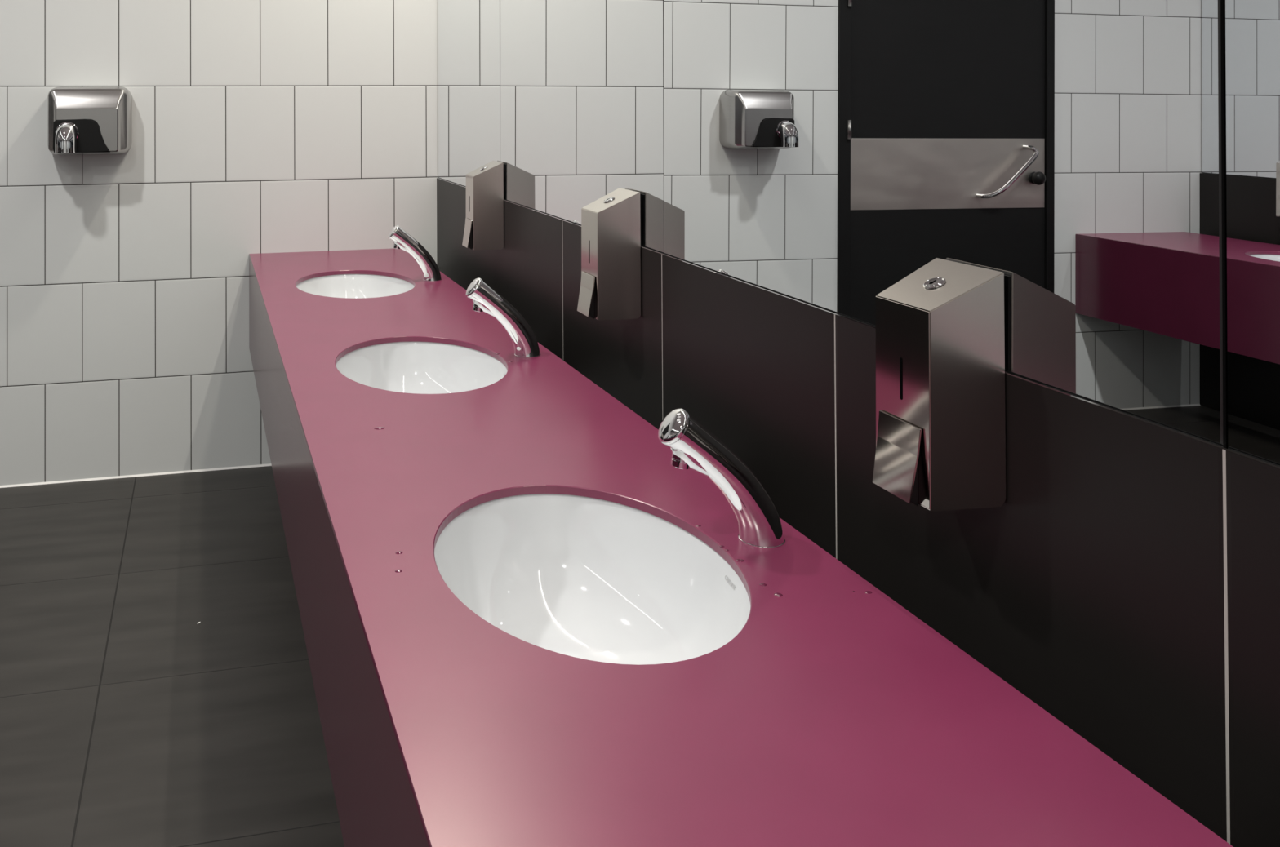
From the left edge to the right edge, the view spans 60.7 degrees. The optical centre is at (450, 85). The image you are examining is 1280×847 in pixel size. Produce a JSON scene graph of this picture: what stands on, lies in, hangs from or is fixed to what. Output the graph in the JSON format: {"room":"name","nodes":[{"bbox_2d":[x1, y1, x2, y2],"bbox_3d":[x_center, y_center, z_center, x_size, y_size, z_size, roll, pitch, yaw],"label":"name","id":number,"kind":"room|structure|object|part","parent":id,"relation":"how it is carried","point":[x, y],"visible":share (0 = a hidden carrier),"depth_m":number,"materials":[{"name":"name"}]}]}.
{"room":"public restroom","nodes":[
{"label":"public restroom","id":0,"kind":"room"},
{"bbox_2d":[0,466,344,846],"bbox_3d":[-0.987,1.415,0.471,3.725,0.100,6.800,0,-1,-13],"label":"floor","id":1,"kind":"structure","parent":0,"point":[126,720],"depth_m":2.52,"materials":[{"name":"tile"}]},
{"bbox_2d":[0,0,438,485],"bbox_3d":[-1.755,-0.148,3.749,3.685,3.100,0.100,0,-1,-13],"label":"wall","id":2,"kind":"structure","parent":0,"point":[259,126],"depth_m":3.87,"materials":[{"name":"white tile"}]},
{"bbox_2d":[47,86,132,155],"bbox_3d":[-1.256,0.121,3.693,0.279,0.240,0.230,0,-1,-13],"label":"dryer","id":3,"kind":"object","parent":2,"relation":"attached to","point":[82,120],"visible":1,"depth_m":3.67,"materials":[{"name":"metal"}]},
{"bbox_2d":[0,463,271,488],"bbox_3d":[-1.737,1.398,3.682,3.469,0.006,0.006,0,-1,-13],"label":"trim","id":4,"kind":"structure","parent":2,"relation":"attached to","point":[268,464],"depth_m":3.82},
{"bbox_2d":[436,0,1279,846],"bbox_3d":[0.739,-0.188,0.892,0.126,3.100,6.600,0,-1,-13],"label":"wall","id":5,"kind":"structure","parent":0,"point":[1125,581],"depth_m":1.15,"materials":[{"name":"tile"}]},
{"bbox_2d":[437,0,500,186],"bbox_3d":[0.051,-0.390,3.679,0.007,1.472,0.858,0,-1,-14],"label":"mirror panel","id":6,"kind":"object","parent":5,"relation":"attached to","point":[468,31],"visible":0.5,"depth_m":3.65,"materials":[{"name":"silver metal"}]},
{"bbox_2d":[462,160,503,250],"bbox_3d":[0.094,0.361,3.241,0.108,0.261,0.113,0,-1,-13],"label":"soap dispenser","id":7,"kind":"object","parent":5,"relation":"attached to","point":[484,220],"visible":1,"depth_m":3.19,"materials":[{"name":"silver metal"}]},
{"bbox_3d":[0.049,0.445,3.230,0.014,0.083,0.074,0,-1,-13],"label":"push lever","id":8,"kind":"part","parent":7,"relation":"part of","materials":[{"name":"metal"}]},
{"bbox_2d":[500,0,663,253],"bbox_3d":[0.287,-0.402,2.682,0.010,1.472,1.189,0,-1,-13],"label":"mirror panel","id":9,"kind":"object","parent":5,"relation":"attached to","point":[582,81],"visible":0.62,"depth_m":2.55,"materials":[{"name":"silver metal"}]},
{"bbox_2d":[577,187,640,320],"bbox_3d":[0.326,0.350,2.235,0.108,0.261,0.113,0,-1,-13],"label":"soap dispenser","id":10,"kind":"object","parent":5,"relation":"attached to","point":[610,289],"visible":1,"depth_m":2.19,"materials":[{"name":"silver metal"}]},
{"bbox_3d":[0.281,0.433,2.223,0.014,0.083,0.074,0,-1,-13],"label":"push lever","id":11,"kind":"part","parent":10,"relation":"part of","materials":[{"name":"metal"}]},
{"bbox_3d":[0.378,0.349,2.247,0.003,0.248,0.105,0,-1,-13],"label":"plate","id":12,"kind":"part","parent":10,"relation":"part of","materials":[{"name":"silver metal"}]},
{"bbox_2d":[248,248,1232,846],"bbox_3d":[0.184,0.761,1.471,0.687,0.347,5.200,0,-1,-13],"label":"countertop","id":13,"kind":"structure","parent":5,"relation":"attached to","point":[836,716],"depth_m":1.07,"materials":[{"name":"pink plastic"}]},
{"bbox_3d":[-0.143,0.762,1.394,0.014,0.347,5.199,0,-1,-13],"label":"panel","id":14,"kind":"part","parent":13,"relation":"part of","materials":[{"name":"laminate"}]},
{"bbox_2d":[296,274,414,298],"bbox_3d":[-0.295,0.752,3.295,0.406,0.260,0.558,0,-1,-13],"label":"basin","id":15,"kind":"object","parent":13,"relation":"in","point":[338,286],"visible":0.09,"depth_m":3.52,"materials":[{"name":"white ceramic"}]},
{"bbox_2d":[373,426,385,429],"bbox_3d":[-0.123,0.593,1.849,0.020,0.002,0.012,0,-1,-13],"label":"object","id":16,"kind":"object","parent":13,"relation":"on","point":[377,428],"visible":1,"depth_m":1.85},
{"bbox_2d":[388,225,441,281],"bbox_3d":[-0.112,0.523,3.340,0.169,0.178,0.059,0,-1,-13],"label":"tap","id":17,"kind":"object","parent":13,"relation":"on","point":[403,241],"visible":1,"depth_m":3.32,"materials":[{"name":"silver metal"}]},
{"bbox_2d":[336,341,507,394],"bbox_3d":[-0.065,0.741,2.310,0.406,0.260,0.558,0,-1,-13],"label":"basin","id":18,"kind":"object","parent":13,"relation":"in","point":[413,366],"visible":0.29,"depth_m":2.52,"materials":[{"name":"white ceramic"}]},
{"bbox_2d":[465,277,540,357],"bbox_3d":[0.116,0.512,2.363,0.169,0.178,0.059,0,-1,-13],"label":"tap","id":19,"kind":"object","parent":13,"relation":"on","point":[485,299],"visible":1,"depth_m":2.35,"materials":[{"name":"silver metal"}]},
{"bbox_2d":[434,493,750,665],"bbox_3d":[0.165,0.730,1.325,0.406,0.260,0.558,0,-1,-13],"label":"basin","id":20,"kind":"object","parent":13,"relation":"in","point":[581,577],"visible":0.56,"depth_m":1.49,"materials":[{"name":"white ceramic"}]},
{"bbox_2d":[724,575,735,589],"bbox_3d":[0.347,0.618,1.328,0.002,0.005,0.034,0,-1,-6],"label":"print","id":21,"kind":"object","parent":20,"relation":"on","point":[730,580],"depth_m":1.33},
{"bbox_2d":[657,408,785,548],"bbox_3d":[0.348,0.500,1.370,0.169,0.178,0.059,0,-1,-13],"label":"tap","id":22,"kind":"object","parent":13,"relation":"on","point":[692,446],"visible":1,"depth_m":1.35,"materials":[{"name":"silver metal"}]},
{"bbox_2d":[735,559,744,562],"bbox_3d":[0.357,0.585,1.317,0.011,0.001,0.008,0,-1,-13],"label":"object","id":23,"kind":"object","parent":13,"relation":"on","point":[737,560],"visible":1,"depth_m":1.32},
{"bbox_2d":[773,592,782,596],"bbox_3d":[0.376,0.584,1.226,0.010,0.002,0.010,0,-1,-13],"label":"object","id":24,"kind":"object","parent":13,"relation":"on","point":[776,594],"visible":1,"depth_m":1.23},
{"bbox_2d":[437,177,1279,469],"bbox_3d":[0.536,0.323,1.556,0.021,0.002,5.197,0,-1,-13],"label":"trim","id":25,"kind":"structure","parent":5,"relation":"attached to","point":[1225,447],"depth_m":1.11,"materials":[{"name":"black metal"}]},
{"bbox_2d":[872,257,1005,511],"bbox_3d":[0.552,0.338,1.228,0.108,0.261,0.113,0,-1,-13],"label":"soap dispenser","id":26,"kind":"object","parent":5,"relation":"attached to","point":[940,426],"visible":1,"depth_m":1.18,"materials":[{"name":"metal"}]},
{"bbox_3d":[0.507,0.422,1.216,0.014,0.083,0.074,0,-1,-13],"label":"push lever","id":27,"kind":"part","parent":26,"relation":"part of","materials":[{"name":"metal"}]},
{"bbox_2d":[663,0,1226,444],"bbox_3d":[0.551,-0.414,1.523,0.015,1.472,1.185,0,-1,-13],"label":"mirror panel","id":28,"kind":"object","parent":5,"relation":"attached to","point":[823,153],"visible":1,"depth_m":1.21,"materials":[{"name":"silver metal"}]},
{"bbox_2d":[1225,0,1279,464],"bbox_3d":[0.764,-0.425,0.571,0.015,1.472,0.757,0,-1,-13],"label":"mirror panel","id":29,"kind":"object","parent":5,"relation":"attached to","point":[1252,27],"visible":1,"depth_m":0.91,"materials":[{"name":"silver metal"}]}
]}

